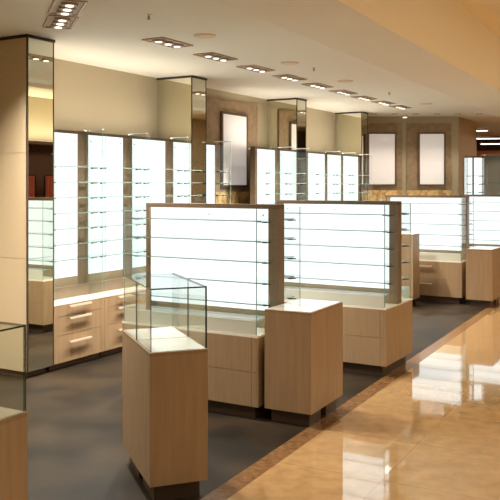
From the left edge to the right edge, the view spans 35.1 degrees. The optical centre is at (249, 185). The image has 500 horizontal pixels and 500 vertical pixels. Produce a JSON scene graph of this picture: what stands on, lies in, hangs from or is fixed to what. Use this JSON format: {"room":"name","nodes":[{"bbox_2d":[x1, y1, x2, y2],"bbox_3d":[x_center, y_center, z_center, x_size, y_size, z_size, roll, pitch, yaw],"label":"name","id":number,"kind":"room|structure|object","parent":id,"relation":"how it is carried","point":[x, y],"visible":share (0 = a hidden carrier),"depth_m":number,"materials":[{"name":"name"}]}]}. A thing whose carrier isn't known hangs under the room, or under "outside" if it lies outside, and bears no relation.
{"room":"shop","nodes":[
{"label":"shop","id":0,"kind":"room"},
{"bbox_2d":[0,34,54,377],"bbox_3d":[-2.613,0.188,7.670,1.612,3.115,0.356,0,0,30],"label":"pillar","id":1,"kind":"structure","parent":0,"point":[26,60],"depth_m":7.24,"materials":[{"name":"beige laminate"}]},
{"bbox_2d":[28,37,52,153],"bbox_3d":[-1.930,-0.823,7.278,0.012,1.042,0.316,0,0,30],"label":"mirror","id":2,"kind":"object","parent":1,"relation":"on","point":[40,49],"depth_m":7.27,"materials":[{"name":"silver metal"}]},
{"bbox_2d":[28,153,52,258],"bbox_3d":[-1.930,0.180,7.278,0.012,0.957,0.316,0,0,30],"label":"mirror","id":3,"kind":"object","parent":1,"relation":"on","point":[40,165],"depth_m":7.27,"materials":[{"name":"silver metal"}]},
{"bbox_2d":[28,256,52,371],"bbox_3d":[-1.930,1.173,7.278,0.012,1.022,0.316,0,0,30],"label":"mirror","id":4,"kind":"object","parent":1,"relation":"attached to","point":[40,268],"depth_m":7.27,"materials":[{"name":"silver metal"}]},
{"bbox_2d":[157,75,206,202],"bbox_3d":[-0.866,0.188,10.048,0.542,3.115,0.348,0,0,30],"label":"pillar","id":5,"kind":"structure","parent":0,"point":[181,100],"depth_m":9.92,"materials":[{"name":"beige laminate"}]},
{"bbox_2d":[157,78,190,161],"bbox_3d":[-0.951,-0.823,9.918,0.526,1.042,0.012,0,0,30],"label":"mirror","id":6,"kind":"object","parent":5,"relation":"on","point":[173,94],"depth_m":9.91,"materials":[{"name":"silver metal"}]},
{"bbox_2d":[190,162,190,202],"bbox_3d":[-0.951,0.180,9.918,0.526,0.957,0.012,0,0,30],"label":"mirror","id":7,"kind":"object","parent":5,"relation":"on","point":[190,162],"depth_m":9.79,"materials":[{"name":"silver metal"}]},
{"bbox_2d":[192,78,205,161],"bbox_3d":[-0.644,-0.823,9.926,0.012,1.042,0.308,0,0,30],"label":"mirror","id":8,"kind":"object","parent":5,"relation":"on","point":[198,84],"depth_m":9.91,"materials":[{"name":"silver metal"}]},
{"bbox_2d":[192,162,205,202],"bbox_3d":[-0.644,0.180,9.926,0.012,0.957,0.308,0,0,30],"label":"mirror","id":9,"kind":"object","parent":5,"relation":"on","point":[197,177],"depth_m":9.93,"materials":[{"name":"brown mirror"}]},
{"bbox_2d":[54,58,334,152],"bbox_3d":[-1.903,0.188,8.930,0.120,3.115,15.260,0,0,30],"label":"wall","id":10,"kind":"structure","parent":0,"point":[116,102],"depth_m":9.42,"materials":[{"name":"beige paint"}]},
{"bbox_2d":[206,97,257,203],"bbox_3d":[-0.281,0.253,11.555,0.031,2.985,1.530,0,0,30],"label":"wall panel","id":11,"kind":"object","parent":10,"relation":"attached to","point":[236,195],"visible":0.25,"depth_m":11.47,"materials":[{"name":"paint"}]},
{"bbox_2d":[220,111,247,186],"bbox_3d":[-0.227,-0.525,11.584,0.035,1.090,0.735,0,0,30],"label":"framed poster","id":12,"kind":"object","parent":11,"relation":"attached to","point":[233,126],"visible":1,"depth_m":11.55,"materials":[{"name":"white paper"}]},
{"bbox_2d":[0,0,499,135],"bbox_3d":[-2.418,-1.400,17.973,15.250,0.060,42.000,0,0,28],"label":"ceiling","id":13,"kind":"structure","parent":0,"point":[109,34],"depth_m":8.23,"materials":[{"name":"white paint"}]},
{"bbox_2d":[43,14,78,28],"bbox_3d":[-1.580,-1.357,6.580,0.240,0.026,0.500,0,0,-20],"label":"recessed light","id":14,"kind":"object","parent":13,"relation":"in","point":[52,21],"visible":1,"depth_m":6.53,"materials":[{"name":"orange metal"}]},
{"bbox_2d":[48,0,87,15],"bbox_3d":[-1.400,-1.357,6.050,0.240,0.026,0.500,0,0,-20],"label":"recessed light","id":15,"kind":"object","parent":13,"relation":"in","point":[58,7],"visible":1,"depth_m":6.01,"materials":[{"name":"orange metal"}]},
{"bbox_2d":[142,37,192,47],"bbox_3d":[-0.780,-1.357,7.520,0.240,0.026,0.500,0,0,30],"label":"recessed light","id":16,"kind":"object","parent":13,"relation":"in","point":[163,41],"visible":1,"depth_m":7.47,"materials":[{"name":"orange metal"}]},
{"bbox_2d":[194,33,215,38],"bbox_3d":[-0.410,-1.362,7.180,0.210,0.016,0.210,0,0,0],"label":"ceiling speaker","id":17,"kind":"object","parent":13,"relation":"attached to","point":[198,35],"visible":1,"depth_m":7.14,"materials":[{"name":"beige"}]},
{"bbox_2d":[196,35,213,38],"bbox_3d":[-0.410,-1.357,7.180,0.170,0.006,0.170,0,0,0],"label":"grille","id":18,"kind":"object","parent":17,"relation":"attached to","point":[197,36],"depth_m":7.15,"materials":[{"name":"beige metal"}]},
{"bbox_2d":[193,52,237,61],"bbox_3d":[-0.360,-1.357,8.350,0.240,0.026,0.500,0,0,30],"label":"recessed light","id":19,"kind":"object","parent":13,"relation":"in","point":[209,55],"visible":1,"depth_m":8.29,"materials":[{"name":"orange metal"}]},
{"bbox_2d":[236,65,274,71],"bbox_3d":[0.070,-1.357,9.180,0.240,0.026,0.500,0,0,30],"label":"recessed light","id":20,"kind":"object","parent":13,"relation":"in","point":[255,68],"visible":1,"depth_m":9.12,"materials":[{"name":"orange metal"}]},
{"bbox_2d":[272,74,306,80],"bbox_3d":[0.500,-1.357,9.950,0.240,0.026,0.500,0,0,30],"label":"recessed light","id":21,"kind":"object","parent":13,"relation":"in","point":[288,77],"visible":1,"depth_m":9.89,"materials":[{"name":"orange metal"}]},
{"bbox_2d":[280,61,298,64],"bbox_3d":[0.440,-1.362,8.780,0.210,0.016,0.210,0,0,0],"label":"ceiling speaker","id":22,"kind":"object","parent":13,"relation":"attached to","point":[285,62],"visible":1,"depth_m":8.73,"materials":[{"name":"beige"}]},
{"bbox_2d":[282,63,296,64],"bbox_3d":[0.440,-1.357,8.780,0.170,0.006,0.170,0,0,0],"label":"grille","id":23,"kind":"object","parent":22,"relation":"attached to","point":[282,63],"depth_m":8.78,"materials":[{"name":"beige metal"}]},
{"bbox_2d":[301,83,332,88],"bbox_3d":[0.920,-1.357,10.740,0.240,0.026,0.500,0,0,30],"label":"recessed light","id":24,"kind":"object","parent":13,"relation":"in","point":[314,85],"visible":1,"depth_m":10.69,"materials":[{"name":"orange metal"}]},
{"bbox_2d":[329,90,357,94],"bbox_3d":[1.360,-1.357,11.500,0.240,0.026,0.500,0,0,30],"label":"recessed light","id":25,"kind":"object","parent":13,"relation":"in","point":[342,92],"visible":1,"depth_m":11.42,"materials":[{"name":"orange metal"}]},
{"bbox_2d":[338,80,352,82],"bbox_3d":[1.240,-1.362,10.290,0.210,0.016,0.210,0,0,0],"label":"ceiling speaker","id":26,"kind":"object","parent":13,"relation":"attached to","point":[339,81],"visible":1,"depth_m":10.24,"materials":[{"name":"beige"}]},
{"bbox_2d":[351,96,376,99],"bbox_3d":[1.770,-1.357,12.250,0.240,0.026,0.500,0,0,30],"label":"recessed light","id":27,"kind":"object","parent":13,"relation":"in","point":[355,97],"visible":1,"depth_m":12.18,"materials":[{"name":"orange metal"}]},
{"bbox_2d":[371,101,395,104],"bbox_3d":[2.190,-1.357,12.950,0.240,0.026,0.500,0,0,30],"label":"recessed light","id":28,"kind":"object","parent":13,"relation":"in","point":[377,102],"visible":1,"depth_m":12.89,"materials":[{"name":"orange metal"}]},
{"bbox_2d":[389,105,411,108],"bbox_3d":[2.600,-1.357,13.650,0.240,0.026,0.500,0,0,30],"label":"recessed light","id":29,"kind":"object","parent":13,"relation":"in","point":[394,106],"visible":1,"depth_m":13.57,"materials":[{"name":"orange metal"}]},
{"bbox_2d":[477,136,499,138],"bbox_3d":[5.750,-1.192,19.500,0.900,0.065,0.080,0,0,8],"label":"strip light","id":30,"kind":"object","parent":13,"relation":"attached to","point":[478,137],"visible":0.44,"depth_m":19.45,"materials":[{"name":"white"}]},
{"bbox_2d":[0,297,499,499],"bbox_3d":[-2.144,1.775,17.828,15.870,0.060,42.000,0,0,28],"label":"floor","id":31,"kind":"structure","parent":0,"point":[76,451],"depth_m":5.66,"materials":[{"name":"stone"}]},
{"bbox_2d":[0,321,26,499],"bbox_3d":[-1.238,1.153,2.986,0.376,1.185,0.700,0,0,30],"label":"pedestal","id":32,"kind":"object","parent":31,"relation":"on","point":[13,423],"visible":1,"depth_m":3.14,"materials":[{"name":"beige laminate"}]},
{"bbox_2d":[46,125,104,370],"bbox_3d":[-1.945,0.582,7.899,0.736,2.327,0.723,0,0,30],"label":"display cabinet","id":33,"kind":"object","parent":31,"relation":"on","point":[79,315],"visible":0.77,"depth_m":7.91,"materials":[{"name":"beige laminate"}]},
{"bbox_2d":[54,211,96,213],"bbox_3d":[-1.787,0.264,7.805,0.207,0.008,0.657,0,0,30],"label":"glass shelf","id":34,"kind":"object","parent":33,"relation":"attached to","point":[55,212],"depth_m":7.88,"materials":[{"name":"grey"}]},
{"bbox_2d":[54,256,98,261],"bbox_3d":[-1.787,0.717,7.805,0.207,0.008,0.657,0,0,30],"label":"glass shelf","id":35,"kind":"object","parent":33,"relation":"attached to","point":[56,258],"depth_m":7.91,"materials":[{"name":"grey"}]},
{"bbox_2d":[54,241,98,245],"bbox_3d":[-1.787,0.566,7.805,0.207,0.008,0.657,0,0,30],"label":"glass shelf","id":36,"kind":"object","parent":33,"relation":"attached to","point":[56,243],"depth_m":7.93,"materials":[{"name":"grey"}]},
{"bbox_2d":[54,226,98,229],"bbox_3d":[-1.787,0.415,7.805,0.207,0.008,0.657,0,0,30],"label":"glass shelf","id":37,"kind":"object","parent":33,"relation":"attached to","point":[55,227],"depth_m":7.93,"materials":[{"name":"grey"}]},
{"bbox_2d":[54,197,98,197],"bbox_3d":[-1.787,0.113,7.805,0.207,0.008,0.657,0,0,30],"label":"glass shelf","id":38,"kind":"object","parent":33,"relation":"attached to","point":[54,197],"depth_m":7.75,"materials":[{"name":"grey"}]},
{"bbox_2d":[54,166,98,167],"bbox_3d":[-1.787,-0.189,7.805,0.207,0.008,0.657,0,0,30],"label":"glass shelf","id":39,"kind":"object","parent":33,"relation":"attached to","point":[54,166],"depth_m":7.90,"materials":[{"name":"grey"}]},
{"bbox_2d":[56,182,98,182],"bbox_3d":[-1.787,-0.038,7.805,0.207,0.008,0.657,0,0,30],"label":"glass shelf","id":40,"kind":"object","parent":33,"relation":"attached to","point":[56,182],"depth_m":7.76,"materials":[{"name":"grey"}]},
{"bbox_2d":[86,130,147,355],"bbox_3d":[-1.580,0.582,8.522,0.736,2.327,0.718,0,0,30],"label":"display cabinet","id":41,"kind":"object","parent":31,"relation":"on","point":[116,148],"visible":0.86,"depth_m":8.43,"materials":[{"name":"beige laminate"}]},
{"bbox_2d":[89,196,142,196],"bbox_3d":[-1.422,0.113,8.429,0.207,0.008,0.652,0,0,30],"label":"glass shelf","id":42,"kind":"object","parent":41,"relation":"attached to","point":[89,196],"depth_m":8.27,"materials":[{"name":"grey"}]},
{"bbox_2d":[97,209,141,211],"bbox_3d":[-1.422,0.264,8.429,0.207,0.008,0.652,0,0,30],"label":"glass shelf","id":43,"kind":"object","parent":41,"relation":"attached to","point":[98,210],"depth_m":8.42,"materials":[{"name":"grey"}]},
{"bbox_2d":[99,167,142,168],"bbox_3d":[-1.422,-0.189,8.429,0.207,0.008,0.652,0,0,30],"label":"glass shelf","id":44,"kind":"object","parent":41,"relation":"attached to","point":[99,167],"depth_m":8.35,"materials":[{"name":"grey"}]},
{"bbox_2d":[104,223,142,226],"bbox_3d":[-1.422,0.415,8.429,0.207,0.008,0.652,0,0,30],"label":"glass shelf","id":45,"kind":"object","parent":41,"relation":"attached to","point":[105,224],"depth_m":8.58,"materials":[{"name":"grey"}]},
{"bbox_2d":[104,182,142,182],"bbox_3d":[-1.422,-0.038,8.429,0.207,0.008,0.652,0,0,30],"label":"glass shelf","id":46,"kind":"object","parent":41,"relation":"attached to","point":[104,182],"depth_m":8.36,"materials":[{"name":"grey"}]},
{"bbox_2d":[130,134,187,286],"bbox_3d":[-1.202,0.582,9.170,0.736,2.327,0.778,0,0,30],"label":"display cabinet","id":47,"kind":"object","parent":31,"relation":"on","point":[154,155],"visible":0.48,"depth_m":9.02,"materials":[{"name":"beige laminate"}]},
{"bbox_2d":[141,169,178,170],"bbox_3d":[-1.044,-0.189,9.076,0.207,0.008,0.712,0,0,30],"label":"glass shelf","id":48,"kind":"object","parent":47,"relation":"attached to","point":[141,169],"depth_m":9.08,"materials":[{"name":"grey"}]},
{"bbox_2d":[146,195,183,196],"bbox_3d":[-1.044,0.113,9.076,0.207,0.008,0.712,0,0,30],"label":"glass shelf","id":49,"kind":"object","parent":47,"relation":"attached to","point":[146,195],"depth_m":9.15,"materials":[{"name":"grey"}]},
{"bbox_2d":[147,182,183,182],"bbox_3d":[-1.044,-0.038,9.076,0.207,0.008,0.712,0,0,30],"label":"glass shelf","id":50,"kind":"object","parent":47,"relation":"attached to","point":[147,182],"depth_m":9.01,"materials":[{"name":"grey"}]},
{"bbox_2d":[123,273,207,499],"bbox_3d":[-0.522,1.153,4.715,0.331,1.184,0.747,0,0,-20],"label":"display case","id":51,"kind":"object","parent":31,"relation":"on","point":[165,371],"visible":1,"depth_m":4.40,"materials":[{"name":"beige laminate"}]},
{"bbox_2d":[171,138,201,202],"bbox_3d":[-0.912,0.588,9.665,0.736,2.315,0.366,0,0,30],"label":"display cabinet","id":52,"kind":"object","parent":31,"relation":"on","point":[180,148],"visible":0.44,"depth_m":9.62,"materials":[{"name":"beige laminate"}]},
{"bbox_2d":[122,203,295,417],"bbox_3d":[-0.311,0.945,6.500,1.318,1.600,0.740,0,0,30],"label":"gondola","id":53,"kind":"object","parent":31,"relation":"on","point":[236,251],"visible":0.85,"depth_m":6.31,"materials":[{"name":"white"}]},
{"bbox_2d":[125,309,255,335],"bbox_3d":[-0.491,1.062,6.189,1.236,0.103,0.008,0,0,30],"label":"tray","id":54,"kind":"object","parent":53,"relation":"on","point":[219,326],"depth_m":6.16,"materials":[{"name":"grey paint"}]},
{"bbox_2d":[125,308,255,321],"bbox_3d":[-0.416,1.004,6.318,1.236,0.009,0.310,0,0,30],"label":"glass shelf","id":55,"kind":"object","parent":53,"relation":"on","point":[246,312],"depth_m":6.30,"materials":[{"name":"beige glass"}]},
{"bbox_2d":[132,294,260,305],"bbox_3d":[-0.394,0.899,6.356,1.232,0.008,0.217,0,0,30],"label":"glass shelf","id":56,"kind":"object","parent":53,"relation":"attached to","point":[225,298],"depth_m":6.37,"materials":[{"name":"grey"}]},
{"bbox_2d":[132,274,260,283],"bbox_3d":[-0.394,0.737,6.356,1.232,0.008,0.217,0,0,30],"label":"glass shelf","id":57,"kind":"object","parent":53,"relation":"attached to","point":[238,278],"depth_m":6.37,"materials":[{"name":"grey"}]},
{"bbox_2d":[132,255,260,262],"bbox_3d":[-0.394,0.577,6.356,1.232,0.008,0.217,0,0,30],"label":"glass shelf","id":58,"kind":"object","parent":53,"relation":"attached to","point":[222,258],"depth_m":6.38,"materials":[{"name":"grey"}]},
{"bbox_2d":[132,236,260,241],"bbox_3d":[-0.394,0.421,6.356,1.232,0.008,0.217,0,0,30],"label":"glass shelf","id":59,"kind":"object","parent":53,"relation":"attached to","point":[178,238],"depth_m":6.41,"materials":[{"name":"grey"}]},
{"bbox_2d":[132,217,266,221],"bbox_3d":[-0.394,0.267,6.356,1.232,0.008,0.217,0,0,30],"label":"glass shelf","id":60,"kind":"object","parent":53,"relation":"attached to","point":[155,219],"depth_m":6.39,"materials":[{"name":"grey"}]},
{"bbox_2d":[206,141,231,202],"bbox_3d":[-0.596,0.582,10.243,0.700,2.327,0.273,0,0,30],"label":"display cabinet","id":61,"kind":"object","parent":31,"relation":"on","point":[211,171],"visible":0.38,"depth_m":10.21,"materials":[{"name":"beige laminate"}]},
{"bbox_2d":[250,145,292,203],"bbox_3d":[0.186,0.582,11.544,0.736,2.327,0.718,0,0,30],"label":"display cabinet","id":62,"kind":"object","parent":31,"relation":"on","point":[264,161],"visible":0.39,"depth_m":11.45,"materials":[{"name":"beige laminate"}]},
{"bbox_2d":[279,148,308,199],"bbox_3d":[0.500,0.582,12.082,0.736,2.327,0.523,0,0,30],"label":"display cabinet","id":63,"kind":"object","parent":31,"relation":"on","point":[286,156],"visible":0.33,"depth_m":12.04,"materials":[{"name":"beige laminate"}]},
{"bbox_2d":[265,299,342,425],"bbox_3d":[0.419,1.327,6.036,0.376,0.835,0.619,0,0,28],"label":"pedestal","id":64,"kind":"object","parent":31,"relation":"on","point":[304,337],"visible":1,"depth_m":5.80,"materials":[{"name":"beige laminate"}]},
{"bbox_2d":[306,151,339,200],"bbox_3d":[1.028,0.582,12.986,0.736,2.327,0.778,0,0,30],"label":"display cabinet","id":65,"kind":"object","parent":31,"relation":"on","point":[316,162],"visible":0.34,"depth_m":12.96,"materials":[{"name":"beige laminate"}]},
{"bbox_2d":[327,152,354,200],"bbox_3d":[1.391,0.582,13.608,0.736,2.327,0.658,0,0,30],"label":"display cabinet","id":66,"kind":"object","parent":31,"relation":"on","point":[332,158],"visible":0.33,"depth_m":13.57,"materials":[{"name":"beige laminate"}]},
{"bbox_2d":[276,200,411,375],"bbox_3d":[0.859,0.945,7.828,1.338,1.600,0.740,0,0,30],"label":"gondola","id":67,"kind":"object","parent":31,"relation":"on","point":[349,253],"visible":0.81,"depth_m":7.62,"materials":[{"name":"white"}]},
{"bbox_2d":[284,289,383,307],"bbox_3d":[0.679,1.062,7.517,1.256,0.103,0.008,0,0,30],"label":"tray","id":68,"kind":"object","parent":67,"relation":"on","point":[349,300],"depth_m":7.40,"materials":[{"name":"grey paint"}]},
{"bbox_2d":[284,288,383,296],"bbox_3d":[0.753,1.004,7.646,1.256,0.009,0.310,0,0,30],"label":"glass shelf","id":69,"kind":"object","parent":67,"relation":"on","point":[335,292],"depth_m":7.60,"materials":[{"name":"beige glass"}]},
{"bbox_2d":[284,260,385,265],"bbox_3d":[0.776,0.737,7.684,1.252,0.008,0.217,0,0,30],"label":"glass shelf","id":70,"kind":"object","parent":67,"relation":"attached to","point":[331,262],"depth_m":7.69,"materials":[{"name":"grey"}]},
{"bbox_2d":[284,244,386,248],"bbox_3d":[0.776,0.577,7.684,1.252,0.008,0.217,0,0,30],"label":"glass shelf","id":71,"kind":"object","parent":67,"relation":"attached to","point":[335,246],"depth_m":7.70,"materials":[{"name":"grey"}]},
{"bbox_2d":[284,228,386,231],"bbox_3d":[0.776,0.421,7.684,1.252,0.008,0.217,0,0,30],"label":"glass shelf","id":72,"kind":"object","parent":67,"relation":"attached to","point":[285,229],"depth_m":7.72,"materials":[{"name":"grey"}]},
{"bbox_2d":[284,212,387,214],"bbox_3d":[0.776,0.267,7.684,1.252,0.008,0.217,0,0,30],"label":"glass shelf","id":73,"kind":"object","parent":67,"relation":"attached to","point":[285,213],"depth_m":7.67,"materials":[{"name":"grey"}]},
{"bbox_2d":[288,277,386,283],"bbox_3d":[0.776,0.899,7.684,1.252,0.008,0.217,0,0,30],"label":"glass shelf","id":74,"kind":"object","parent":67,"relation":"attached to","point":[372,280],"depth_m":7.65,"materials":[{"name":"grey"}]},
{"bbox_2d":[402,287,409,297],"bbox_3d":[1.039,1.062,8.140,1.256,0.103,0.008,0,0,30],"label":"tray","id":75,"kind":"object","parent":67,"relation":"on","point":[405,291],"depth_m":7.84,"materials":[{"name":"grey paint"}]},
{"bbox_2d":[200,299,499,499],"bbox_3d":[4.926,1.775,14.084,0.130,0.060,42.000,0,0,28],"label":"trim","id":76,"kind":"structure","parent":31,"relation":"on","point":[225,491],"depth_m":5.80,"materials":[{"name":"brown stone"}]},
{"bbox_2d":[343,153,371,200],"bbox_3d":[1.757,0.582,14.234,0.736,2.327,0.788,0,0,30],"label":"display cabinet","id":77,"kind":"object","parent":31,"relation":"on","point":[351,163],"visible":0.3,"depth_m":14.21,"materials":[{"name":"beige laminate"}]},
{"bbox_2d":[402,233,419,305],"bbox_3d":[2.271,1.220,11.620,0.360,1.050,0.300,0,0,30],"label":"pedestal","id":78,"kind":"object","parent":31,"relation":"on","point":[415,237],"visible":0.49,"depth_m":11.46,"materials":[{"name":"beige laminate"}]},
{"bbox_2d":[385,195,473,303],"bbox_3d":[2.726,0.945,12.234,1.338,1.600,0.776,0,0,30],"label":"gondola","id":79,"kind":"object","parent":31,"relation":"on","point":[442,223],"visible":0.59,"depth_m":11.96,"materials":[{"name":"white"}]},
{"bbox_2d":[402,223,462,224],"bbox_3d":[2.652,0.577,12.105,1.252,0.008,0.217,0,0,30],"label":"glass shelf","id":80,"kind":"object","parent":79,"relation":"attached to","point":[402,223],"depth_m":12.07,"materials":[{"name":"grey"}]},
{"bbox_2d":[402,203,465,203],"bbox_3d":[2.652,0.267,12.105,1.252,0.008,0.217,0,0,30],"label":"glass shelf","id":81,"kind":"object","parent":79,"relation":"attached to","point":[402,203],"depth_m":11.90,"materials":[{"name":"grey"}]},
{"bbox_2d":[407,213,463,214],"bbox_3d":[2.652,0.421,12.105,1.252,0.008,0.217,0,0,30],"label":"glass shelf","id":82,"kind":"object","parent":79,"relation":"attached to","point":[407,213],"depth_m":12.00,"materials":[{"name":"grey"}]},
{"bbox_2d":[420,253,460,261],"bbox_3d":[2.555,1.062,11.938,1.256,0.103,0.008,0,0,30],"label":"tray","id":83,"kind":"object","parent":79,"relation":"on","point":[424,257],"depth_m":11.77,"materials":[{"name":"grey paint"}]},
{"bbox_2d":[463,155,484,194],"bbox_3d":[4.204,0.582,14.939,0.358,2.327,0.736,0,0,4],"label":"display cabinet","id":84,"kind":"object","parent":31,"relation":"on","point":[472,165],"visible":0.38,"depth_m":14.86,"materials":[{"name":"beige laminate"}]},
{"bbox_2d":[459,194,499,247],"bbox_3d":[4.168,0.945,13.245,1.338,1.600,0.740,0,0,30],"label":"gondola","id":85,"kind":"object","parent":31,"relation":"on","point":[486,207],"visible":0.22,"depth_m":13.30,"materials":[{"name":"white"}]},
{"bbox_2d":[469,220,499,220],"bbox_3d":[4.085,0.577,13.101,1.252,0.008,0.217,0,0,30],"label":"glass shelf","id":86,"kind":"object","parent":85,"relation":"attached to","point":[469,220],"depth_m":13.12,"materials":[{"name":"grey"}]},
{"bbox_2d":[466,246,499,307],"bbox_3d":[3.453,1.327,11.644,0.376,0.835,0.619,0,0,30],"label":"pedestal","id":87,"kind":"object","parent":31,"relation":"on","point":[482,262],"visible":1,"depth_m":11.40,"materials":[{"name":"beige laminate"}]},
{"bbox_2d":[483,154,499,194],"bbox_3d":[4.602,0.578,14.784,0.430,2.335,0.500,0,0,4],"label":"tall cabinet","id":88,"kind":"object","parent":31,"relation":"on","point":[492,161],"visible":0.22,"depth_m":15.02,"materials":[{"name":"beige laminate"}]},
{"bbox_2d":[267,98,306,199],"bbox_3d":[0.583,0.188,12.527,0.542,3.115,0.344,0,0,30],"label":"pillar","id":89,"kind":"structure","parent":0,"point":[286,117],"depth_m":12.39,"materials":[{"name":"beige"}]},
{"bbox_2d":[267,99,295,166],"bbox_3d":[0.498,-0.823,12.398,0.526,1.042,0.012,0,0,30],"label":"mirror","id":90,"kind":"object","parent":89,"relation":"on","point":[281,113],"depth_m":12.40,"materials":[{"name":"silver metal"}]},
{"bbox_2d":[294,167,295,199],"bbox_3d":[0.498,0.180,12.398,0.526,0.957,0.012,0,0,30],"label":"mirror","id":91,"kind":"object","parent":89,"relation":"on","point":[294,167],"depth_m":12.27,"materials":[{"name":"silver metal"}]},
{"bbox_2d":[297,100,305,166],"bbox_3d":[0.804,-0.823,12.405,0.012,1.042,0.304,0,0,30],"label":"mirror","id":92,"kind":"object","parent":89,"relation":"on","point":[301,104],"depth_m":12.40,"materials":[{"name":"silver metal"}]},
{"bbox_2d":[297,167,305,199],"bbox_3d":[0.804,0.180,12.405,0.012,0.957,0.304,0,0,30],"label":"mirror","id":93,"kind":"object","parent":89,"relation":"on","point":[300,178],"depth_m":12.40,"materials":[{"name":"silver metal"}]},
{"bbox_2d":[335,111,367,199],"bbox_3d":[1.902,0.188,14.785,0.542,3.115,0.314,0,0,30],"label":"pillar","id":94,"kind":"structure","parent":0,"point":[351,128],"depth_m":14.65,"materials":[{"name":"beige paint"}]},
{"bbox_2d":[335,113,360,169],"bbox_3d":[1.825,-0.823,14.669,0.526,1.042,0.012,0,0,30],"label":"mirror","id":95,"kind":"object","parent":94,"relation":"on","point":[347,125],"depth_m":14.66,"materials":[{"name":"silver metal"}]},
{"bbox_2d":[362,113,366,169],"bbox_3d":[2.124,-0.823,14.662,0.012,1.042,0.274,0,0,30],"label":"mirror","id":96,"kind":"object","parent":94,"relation":"on","point":[364,115],"depth_m":14.65,"materials":[{"name":"silver metal"}]},
{"bbox_2d":[362,170,366,199],"bbox_3d":[2.124,0.180,14.662,0.012,0.957,0.274,0,0,30],"label":"mirror","id":97,"kind":"object","parent":94,"relation":"on","point":[364,172],"depth_m":14.65,"materials":[{"name":"silver metal"}]},
{"bbox_2d":[227,306,499,499],"bbox_3d":[7.723,1.775,12.603,6.200,0.060,42.000,0,0,28],"label":"floor","id":98,"kind":"structure","parent":0,"point":[433,432],"depth_m":5.33,"materials":[{"name":"stone"}]},
{"bbox_2d":[368,117,457,194],"bbox_3d":[3.060,0.188,15.680,2.120,3.115,0.120,0,0,0],"label":"wall","id":99,"kind":"structure","parent":0,"point":[453,120],"depth_m":15.62,"materials":[{"name":"beige paint"}]},
{"bbox_2d":[368,123,401,200],"bbox_3d":[2.640,0.253,15.605,0.732,2.985,0.030,0,0,0],"label":"wall panel","id":100,"kind":"object","parent":99,"relation":"attached to","point":[376,193],"visible":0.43,"depth_m":15.59,"materials":[{"name":"paint"}]},
{"bbox_2d":[368,132,396,185],"bbox_3d":[2.600,-0.530,15.572,0.573,1.060,0.035,0,0,0],"label":"framed poster","id":101,"kind":"object","parent":100,"relation":"attached to","point":[382,164],"visible":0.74,"depth_m":15.57,"materials":[{"name":"white paper"}]},
{"bbox_2d":[406,123,450,194],"bbox_3d":[3.534,0.253,15.605,0.880,2.985,0.030,0,0,0],"label":"wall panel","id":102,"kind":"object","parent":99,"relation":"attached to","point":[412,129],"visible":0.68,"depth_m":15.59,"materials":[{"name":"paint"}]},
{"bbox_2d":[418,132,445,185],"bbox_3d":[3.584,-0.530,15.572,0.544,1.060,0.035,0,0,0],"label":"framed poster","id":103,"kind":"object","parent":102,"relation":"attached to","point":[431,145],"visible":1,"depth_m":15.57,"materials":[{"name":"white paper"}]},
{"bbox_2d":[458,117,476,195],"bbox_3d":[4.438,0.188,16.314,0.120,3.115,1.522,0,0,29],"label":"wall","id":104,"kind":"structure","parent":0,"point":[467,129],"depth_m":16.04,"materials":[{"name":"beige paint"}]},
{"bbox_2d":[457,0,499,37],"bbox_3d":[7.723,-2.185,12.603,6.200,0.060,42.000,0,0,28],"label":"ceiling","id":105,"kind":"structure","parent":0,"point":[487,12],"depth_m":9.76,"materials":[{"name":"beige paint"}]},
{"bbox_2d":[477,139,499,150],"bbox_3d":[10.600,-0.205,23.060,14.800,3.900,0.120,0,0,0],"label":"wall","id":106,"kind":"structure","parent":0,"point":[494,147],"depth_m":23.00,"materials":[{"name":"brown"}]},
{"bbox_2d":[208,0,499,117],"bbox_3d":[4.652,-1.735,14.229,0.750,0.840,42.000,0,0,28],"label":"soffit","id":107,"kind":"object","parent":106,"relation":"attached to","point":[438,46],"depth_m":8.02,"materials":[{"name":"white paint"}]},
{"bbox_2d":[477,151,499,155],"bbox_3d":[11.300,0.385,21.850,13.400,2.720,0.100,0,0,0],"label":"wall","id":108,"kind":"structure","parent":0,"point":[479,153],"depth_m":21.80,"materials":[{"name":"orange"}]},
{"bbox_2d":[481,142,499,144],"bbox_3d":[5.900,-1.012,18.600,0.900,0.065,0.080,0,0,8],"label":"strip light","id":109,"kind":"object","parent":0,"point":[482,143],"visible":1,"depth_m":18.60,"materials":[{"name":"white plastic"}]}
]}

